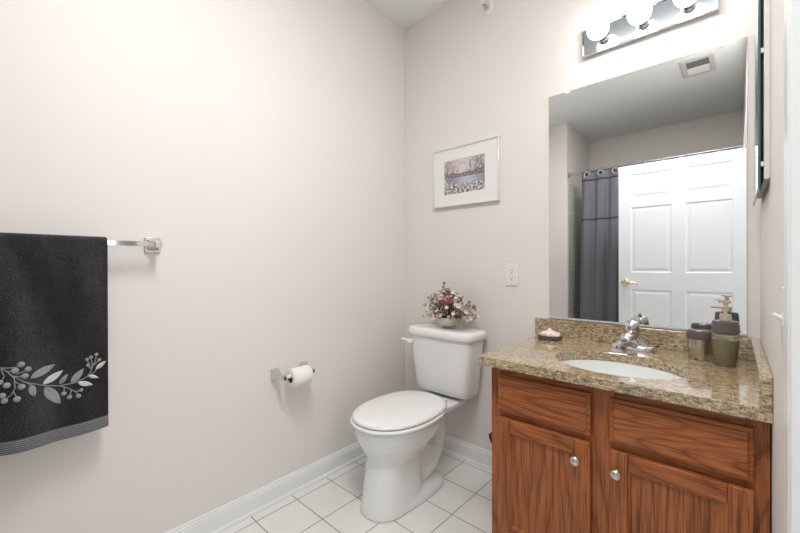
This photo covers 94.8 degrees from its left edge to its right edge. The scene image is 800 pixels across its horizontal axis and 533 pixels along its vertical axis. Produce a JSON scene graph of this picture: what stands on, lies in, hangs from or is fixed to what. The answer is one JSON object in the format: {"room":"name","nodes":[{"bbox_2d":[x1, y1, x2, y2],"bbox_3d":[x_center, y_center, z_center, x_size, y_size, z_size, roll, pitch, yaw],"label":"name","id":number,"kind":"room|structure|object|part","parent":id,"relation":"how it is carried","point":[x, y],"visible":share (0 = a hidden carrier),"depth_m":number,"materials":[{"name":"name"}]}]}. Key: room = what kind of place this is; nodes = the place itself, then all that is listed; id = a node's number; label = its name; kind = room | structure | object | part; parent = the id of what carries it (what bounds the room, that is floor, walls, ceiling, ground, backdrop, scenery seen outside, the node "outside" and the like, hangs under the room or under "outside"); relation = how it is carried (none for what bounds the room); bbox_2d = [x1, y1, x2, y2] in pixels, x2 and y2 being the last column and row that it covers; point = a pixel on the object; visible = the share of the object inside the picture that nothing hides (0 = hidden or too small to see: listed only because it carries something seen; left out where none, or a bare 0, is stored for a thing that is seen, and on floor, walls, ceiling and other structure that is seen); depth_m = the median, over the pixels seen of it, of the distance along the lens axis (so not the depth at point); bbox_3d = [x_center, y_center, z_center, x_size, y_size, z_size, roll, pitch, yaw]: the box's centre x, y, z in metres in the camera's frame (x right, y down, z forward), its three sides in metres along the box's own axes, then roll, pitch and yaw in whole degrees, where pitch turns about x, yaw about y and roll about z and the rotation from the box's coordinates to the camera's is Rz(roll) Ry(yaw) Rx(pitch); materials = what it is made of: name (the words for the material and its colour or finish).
{"room":"bathroom","nodes":[
{"label":"bathroom","id":0,"kind":"room"},
{"bbox_2d":[0,0,404,532],"bbox_3d":[-1.133,-0.225,1.281,0.100,2.740,3.550,0,0,42],"label":"wall","id":1,"kind":"structure","parent":0,"point":[261,142],"depth_m":1.56,"materials":[{"name":"paint"}]},
{"bbox_2d":[108,237,161,252],"bbox_3d":[-1.163,-0.080,1.113,0.082,0.058,0.776,0,0,42],"label":"towel bar","id":2,"kind":"object","parent":1,"relation":"attached to","point":[151,244],"visible":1,"depth_m":1.34,"materials":[{"name":"silver metal"}]},
{"bbox_2d":[0,232,108,455],"bbox_3d":[-1.143,0.221,1.070,0.076,0.639,0.466,0,0,42],"label":"bath towel","id":3,"kind":"object","parent":2,"relation":"hanging from","point":[54,288],"visible":1,"depth_m":1.13,"materials":[{"name":"black fabric"}]},
{"bbox_3d":[-1.064,0.348,1.129,0.014,0.127,0.225,0,0,39],"label":"embroidered stem","id":4,"kind":"part","parent":3,"relation":"part of","materials":[{"name":"grey fabric"}]},
{"bbox_3d":[-0.919,-0.082,1.381,0.082,0.058,0.052,0,0,42],"label":"post","id":5,"kind":"part","parent":2,"relation":"part of","materials":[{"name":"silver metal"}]},
{"bbox_2d":[165,442,365,532],"bbox_3d":[-0.792,1.092,1.568,0.019,0.102,2.480,0,0,42],"label":"baseboard","id":6,"kind":"structure","parent":1,"relation":"attached to","point":[222,518],"depth_m":1.75,"materials":[{"name":"white paint"}]},
{"bbox_2d":[271,361,314,380],"bbox_3d":[-0.520,0.521,1.808,0.098,0.058,0.200,0,0,42],"label":"toilet paper holder","id":7,"kind":"object","parent":1,"relation":"attached to","point":[276,374],"visible":0.62,"depth_m":1.76,"materials":[{"name":"silver metal"}]},
{"bbox_3d":[-0.573,0.522,1.750,0.098,0.058,0.042,0,0,42],"label":"post","id":8,"kind":"part","parent":7,"relation":"part of","materials":[{"name":"silver metal"}]},
{"bbox_2d":[286,365,312,387],"bbox_3d":[-0.488,0.532,1.786,0.088,0.088,0.100,0,0,42],"label":"toilet paper roll","id":9,"kind":"object","parent":7,"relation":"on","point":[301,375],"visible":0.94,"depth_m":1.76,"materials":[{"name":"paper"}]},
{"bbox_3d":[-0.467,0.521,1.867,0.098,0.058,0.042,0,0,42],"label":"post","id":10,"kind":"part","parent":7,"relation":"part of","materials":[{"name":"silver metal"}]},
{"bbox_2d":[221,451,491,532],"bbox_3d":[0.056,1.170,0.210,3.300,0.050,3.550,0,0,42],"label":"floor","id":11,"kind":"structure","parent":0,"point":[463,503],"depth_m":1.73,"materials":[{"name":"white tile"}]},
{"bbox_2d":[350,323,486,522],"bbox_3d":[0.074,0.746,1.921,0.470,0.787,0.774,0,0,42],"label":"toilet","id":12,"kind":"object","parent":11,"relation":"on","point":[401,434],"visible":1,"depth_m":1.80,"materials":[{"name":"ceramic"}]},
{"bbox_3d":[-0.011,0.725,1.812,0.390,0.018,0.499,0,0,42],"label":"seat","id":13,"kind":"part","parent":12,"relation":"part of","materials":[{"name":"white plastic"}]},
{"bbox_3d":[0.000,0.701,1.824,0.376,0.024,0.516,0,0,42],"label":"seat lid","id":14,"kind":"part","parent":12,"relation":"part of","materials":[{"name":"white plastic"}]},
{"bbox_3d":[0.043,0.440,2.182,0.074,0.035,0.031,0,0,42],"label":"flush lever","id":15,"kind":"part","parent":12,"relation":"part of","materials":[{"name":"white plastic"}]},
{"bbox_3d":[0.263,0.376,2.120,0.458,0.052,0.220,0,0,42],"label":"tank lid","id":16,"kind":"part","parent":12,"relation":"part of","materials":[{"name":"ceramic"}]},
{"bbox_3d":[0.265,0.561,2.122,0.430,0.318,0.192,0,0,42],"label":"tank","id":17,"kind":"part","parent":12,"relation":"part of","materials":[{"name":"ceramic"}]},
{"bbox_2d":[422,282,479,328],"bbox_3d":[0.283,0.218,2.090,0.380,0.264,0.219,0,0,42],"label":"flower arrangement","id":18,"kind":"object","parent":12,"relation":"on","point":[443,313],"visible":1,"depth_m":2.05,"materials":[{"name":"multicoloured plant"}]},
{"bbox_3d":[0.266,0.187,2.011,0.046,0.044,0.014,0,-40,17],"label":"red flower","id":19,"kind":"part","parent":18,"relation":"part of","materials":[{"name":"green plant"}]},
{"bbox_2d":[437,317,460,326],"bbox_3d":[0.277,0.312,2.094,0.138,0.052,0.138,0,0,42],"label":"bowl","id":20,"kind":"object","parent":18,"relation":"attached to","point":[444,321],"depth_m":2.04,"materials":[{"name":"white ceramic"}]},
{"bbox_2d":[492,367,769,532],"bbox_3d":[0.814,0.758,1.366,0.767,0.760,0.608,0,0,42],"label":"vanity cabinet","id":21,"kind":"object","parent":11,"relation":"on","point":[567,457],"visible":0.84,"depth_m":1.13,"materials":[{"name":"brown wood"}]},
{"bbox_3d":[0.497,0.997,1.297,0.224,0.050,0.019,0,0,42],"label":"door rail","id":22,"kind":"part","parent":21,"relation":"part of","materials":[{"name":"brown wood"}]},
{"bbox_3d":[0.498,0.795,1.297,0.244,0.373,0.016,0,0,42],"label":"door","id":23,"kind":"part","parent":21,"relation":"part of","materials":[{"name":"brown wood"}]},
{"bbox_3d":[0.496,0.594,1.296,0.224,0.050,0.019,0,0,42],"label":"door rail","id":24,"kind":"part","parent":21,"relation":"part of","materials":[{"name":"brown wood"}]},
{"bbox_3d":[0.505,0.559,1.314,0.300,0.060,0.019,0,0,42],"label":"frame rail","id":25,"kind":"part","parent":21,"relation":"part of","materials":[{"name":"brown wood"}]},
{"bbox_3d":[0.504,0.402,1.313,0.300,0.045,0.019,0,0,42],"label":"frame rail","id":26,"kind":"part","parent":21,"relation":"part of","materials":[{"name":"brown wood"}]},
{"bbox_3d":[0.496,0.479,1.295,0.324,0.137,0.019,0,0,42],"label":"drawer","id":27,"kind":"part","parent":21,"relation":"part of","materials":[{"name":"brown wood"}]},
{"bbox_3d":[0.570,0.632,1.196,0.033,0.033,0.030,0,0,42],"label":"knob","id":28,"kind":"part","parent":21,"relation":"part of","materials":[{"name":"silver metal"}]},
{"bbox_3d":[0.656,0.632,1.118,0.033,0.033,0.030,0,0,42],"label":"knob","id":29,"kind":"part","parent":21,"relation":"part of","materials":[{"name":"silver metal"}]},
{"bbox_2d":[478,318,772,423],"bbox_3d":[0.796,0.319,1.381,0.817,0.114,0.612,0,0,42],"label":"countertop","id":30,"kind":"structure","parent":21,"relation":"on","point":[744,390],"depth_m":1.26,"materials":[{"name":"beige stone"}]},
{"bbox_2d":[537,332,562,340],"bbox_3d":[0.710,0.330,1.742,0.113,0.022,0.113,0,0,42],"label":"soap dish","id":31,"kind":"object","parent":30,"relation":"on","point":[544,337],"visible":0.66,"depth_m":1.70,"materials":[{"name":"grey ceramic"}]},
{"bbox_2d":[539,328,560,335],"bbox_3d":[0.711,0.309,1.741,0.098,0.036,0.085,0,0,42],"label":"soap","id":32,"kind":"object","parent":31,"relation":"in","point":[549,332],"visible":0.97,"depth_m":1.72,"materials":[{"name":"white"}]},
{"bbox_2d":[561,359,681,378],"bbox_3d":[0.769,0.454,1.305,0.445,0.152,0.362,0,0,42],"label":"sink basin","id":33,"kind":"object","parent":30,"relation":"in","point":[606,367],"visible":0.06,"depth_m":1.44,"materials":[{"name":"ceramic"}]},
{"bbox_2d":[611,315,654,352],"bbox_3d":[0.922,0.273,1.476,0.156,0.138,0.171,0,0,42],"label":"faucet","id":34,"kind":"object","parent":30,"relation":"on","point":[631,340],"visible":1,"depth_m":1.48,"materials":[{"name":"silver metal"}]},
{"bbox_3d":[0.905,0.284,1.458,0.046,0.051,0.122,0,0,42],"label":"spout","id":35,"kind":"part","parent":34,"relation":"part of","materials":[{"name":"silver metal"}]},
{"bbox_3d":[0.952,0.236,1.509,0.061,0.065,0.061,0,0,-3],"label":"lever handle","id":36,"kind":"part","parent":34,"relation":"part of","materials":[{"name":"silver metal"}]},
{"bbox_3d":[0.953,0.329,1.511,0.156,0.024,0.052,0,0,42],"label":"plate","id":37,"kind":"part","parent":34,"relation":"part of","materials":[{"name":"silver metal"}]},
{"bbox_2d":[686,328,712,360],"bbox_3d":[1.111,0.288,1.363,0.079,0.106,0.079,0,0,42],"label":"lidded jar","id":38,"kind":"object","parent":30,"relation":"on","point":[699,341],"visible":0.92,"depth_m":1.34,"materials":[{"name":"glass"}]},
{"bbox_3d":[1.111,0.251,1.363,0.079,0.033,0.079,0,0,42],"label":"lid","id":39,"kind":"part","parent":38,"relation":"part of","materials":[{"name":"grey plastic"}]},
{"bbox_2d":[711,301,740,366],"bbox_3d":[1.126,0.230,1.272,0.077,0.222,0.077,0,0,42],"label":"soap dispenser","id":40,"kind":"object","parent":30,"relation":"on","point":[726,331],"visible":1,"depth_m":1.25,"materials":[{"name":"green plastic"}]},
{"bbox_2d":[712,332,739,366],"bbox_3d":[1.126,0.285,1.272,0.072,0.112,0.072,0,0,42],"label":"bottle","id":41,"kind":"object","parent":40,"relation":"attached to","point":[725,345],"depth_m":1.25,"materials":[{"name":"green plastic"}]},
{"bbox_3d":[0.779,0.795,1.042,0.245,0.373,0.016,0,0,42],"label":"door","id":42,"kind":"part","parent":21,"relation":"part of","materials":[{"name":"brown wood"}]},
{"bbox_3d":[0.777,0.594,1.040,0.225,0.050,0.019,0,0,42],"label":"door rail","id":43,"kind":"part","parent":21,"relation":"part of","materials":[{"name":"brown wood"}]},
{"bbox_3d":[0.789,0.402,1.055,0.294,0.045,0.019,0,0,42],"label":"frame rail","id":44,"kind":"part","parent":21,"relation":"part of","materials":[{"name":"brown wood"}]},
{"bbox_3d":[0.790,0.559,1.055,0.294,0.060,0.019,0,0,42],"label":"frame rail","id":45,"kind":"part","parent":21,"relation":"part of","materials":[{"name":"brown wood"}]},
{"bbox_3d":[0.776,0.479,1.040,0.325,0.137,0.019,0,0,42],"label":"drawer","id":46,"kind":"part","parent":21,"relation":"part of","materials":[{"name":"brown wood"}]},
{"bbox_2d":[364,0,452,28],"bbox_3d":[0.046,-1.620,0.201,3.300,0.050,3.550,0,0,42],"label":"ceiling","id":47,"kind":"structure","parent":0,"point":[404,13],"depth_m":2.28,"materials":[{"name":"paint"}]},
{"bbox_2d":[404,0,759,451],"bbox_3d":[0.738,-0.233,1.913,1.820,2.740,0.100,0,0,42],"label":"wall","id":48,"kind":"structure","parent":0,"point":[470,75],"depth_m":2.01,"materials":[{"name":"paint"}]},
{"bbox_2d":[433,135,499,208],"bbox_3d":[0.378,-0.536,2.152,0.442,0.353,0.024,0,0,42],"label":"framed picture","id":49,"kind":"object","parent":48,"relation":"attached to","point":[468,173],"visible":1,"depth_m":2.13,"materials":[{"name":"white paper"}]},
{"bbox_2d":[444,153,484,194],"bbox_3d":[0.373,-0.534,2.153,0.276,0.202,0.001,0,0,42],"label":"print","id":50,"kind":"object","parent":49,"relation":"attached to","point":[467,174],"depth_m":2.15},
{"bbox_2d":[442,434,491,471],"bbox_3d":[0.386,1.086,2.160,0.965,0.102,0.019,0,0,42],"label":"baseboard","id":51,"kind":"structure","parent":48,"relation":"attached to","point":[468,452],"depth_m":2.15,"materials":[{"name":"white paint"}]},
{"bbox_2d":[480,0,492,14],"bbox_3d":[0.469,-1.449,2.038,0.074,0.074,0.064,0,0,42],"label":"sprinkler","id":52,"kind":"object","parent":48,"relation":"attached to","point":[487,7],"visible":1,"depth_m":2.04,"materials":[{"name":"white plastic"}]},
{"bbox_2d":[505,264,517,285],"bbox_3d":[0.598,0.044,1.967,0.073,0.119,0.008,0,0,42],"label":"wall outlet","id":53,"kind":"object","parent":48,"relation":"attached to","point":[511,269],"visible":1,"depth_m":1.97,"materials":[{"name":"white plastic"}]},
{"bbox_2d":[535,318,758,359],"bbox_3d":[0.995,0.301,1.600,0.817,0.080,0.020,0,0,42],"label":"backsplash","id":54,"kind":"structure","parent":48,"relation":"attached to","point":[673,340],"depth_m":1.63,"materials":[{"name":"stone"}]},
{"bbox_2d":[549,36,747,335],"bbox_3d":[1.009,-0.302,1.591,0.720,1.117,0.010,0,0,42],"label":"wall mirror","id":55,"kind":"object","parent":48,"relation":"attached to","point":[648,166],"visible":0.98,"depth_m":1.54,"materials":[{"name":"silver glass"}]},
{"bbox_2d":[582,0,718,59],"bbox_3d":[0.990,-1.031,1.511,0.481,0.120,0.147,0,0,42],"label":"vanity light","id":56,"kind":"object","parent":48,"relation":"attached to","point":[643,19],"visible":1,"depth_m":1.52,"materials":[{"name":"metal"}]},
{"bbox_3d":[0.860,-1.028,1.594,0.085,0.085,0.096,0,0,42],"label":"light bulb","id":57,"kind":"part","parent":56,"relation":"part of","materials":[{"name":"white glass"}]},
{"bbox_2d":[597,32,609,43],"bbox_3d":[0.901,-1.028,1.640,0.052,0.052,0.032,0,0,42],"label":"socket","id":58,"kind":"object","parent":56,"relation":"attached to","point":[606,39],"depth_m":1.64,"materials":[{"name":"silver metal"}]},
{"bbox_3d":[0.972,-1.028,1.492,0.085,0.085,0.096,0,0,42],"label":"light bulb","id":59,"kind":"part","parent":56,"relation":"part of","materials":[{"name":"white glass"}]},
{"bbox_2d":[636,17,649,28],"bbox_3d":[1.014,-1.028,1.538,0.052,0.052,0.032,0,0,42],"label":"socket","id":60,"kind":"object","parent":56,"relation":"attached to","point":[646,25],"depth_m":1.54,"materials":[{"name":"silver metal"}]},
{"bbox_3d":[1.085,-1.028,1.390,0.085,0.085,0.096,0,0,42],"label":"light bulb","id":61,"kind":"part","parent":56,"relation":"part of","materials":[{"name":"white glass"}]},
{"bbox_2d":[681,0,696,12],"bbox_3d":[1.126,-1.028,1.435,0.052,0.052,0.032,0,0,42],"label":"socket","id":62,"kind":"object","parent":56,"relation":"attached to","point":[692,8],"depth_m":1.44,"materials":[{"name":"silver metal"}]},
{"bbox_2d":[760,0,783,532],"bbox_3d":[0.180,-0.225,0.021,0.100,2.740,3.450,0,0,42],"label":"wall","id":63,"kind":"structure","parent":0,"point":[772,200],"depth_m":0.86,"materials":[{"name":"paint"}]},
{"bbox_2d":[752,0,769,205],"bbox_3d":[1.092,-0.597,1.115,0.023,0.780,0.400,0,0,42],"label":"medicine cabinet","id":64,"kind":"object","parent":63,"relation":"attached to","point":[760,8],"visible":1,"depth_m":0.98,"materials":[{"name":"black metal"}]},
{"bbox_2d":[752,0,757,204],"bbox_3d":[1.084,-0.597,1.123,0.001,0.774,0.394,0,0,42],"label":"mirror","id":65,"kind":"object","parent":64,"relation":"attached to","point":[754,2],"depth_m":1.13,"materials":[{"name":"silver metal"}]},
{"bbox_3d":[1.086,-0.597,1.121,0.005,0.780,0.400,0,0,42],"label":"mirror door","id":66,"kind":"part","parent":64,"relation":"part of","materials":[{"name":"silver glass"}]},
{"bbox_2d":[772,287,783,350],"bbox_3d":[0.692,0.096,0.672,0.019,0.116,0.070,0,0,42],"label":"light switch","id":67,"kind":"object","parent":63,"relation":"attached to","point":[779,317],"visible":0.6,"depth_m":0.67,"materials":[{"name":"white plastic"}]},
{"bbox_3d":[0.698,0.096,0.667,0.004,0.116,0.070,0,0,42],"label":"plate","id":68,"kind":"part","parent":67,"relation":"part of","materials":[{"name":"white plastic"}]},
{"bbox_2d":[784,0,788,532],"bbox_3d":[0.240,0.089,0.171,0.015,2.110,1.010,0,0,42],"label":"trim","id":69,"kind":"structure","parent":63,"relation":"attached to","point":[786,2],"depth_m":0.52,"materials":[{"name":"white paint"}]},
{"bbox_2d":[789,0,799,532],"bbox_3d":[0.277,0.119,0.137,0.114,2.050,0.890,0,0,42],"label":"trim","id":70,"kind":"structure","parent":63,"relation":"attached to","point":[794,5],"depth_m":0.49,"materials":[{"name":"white paint"}]}
]}

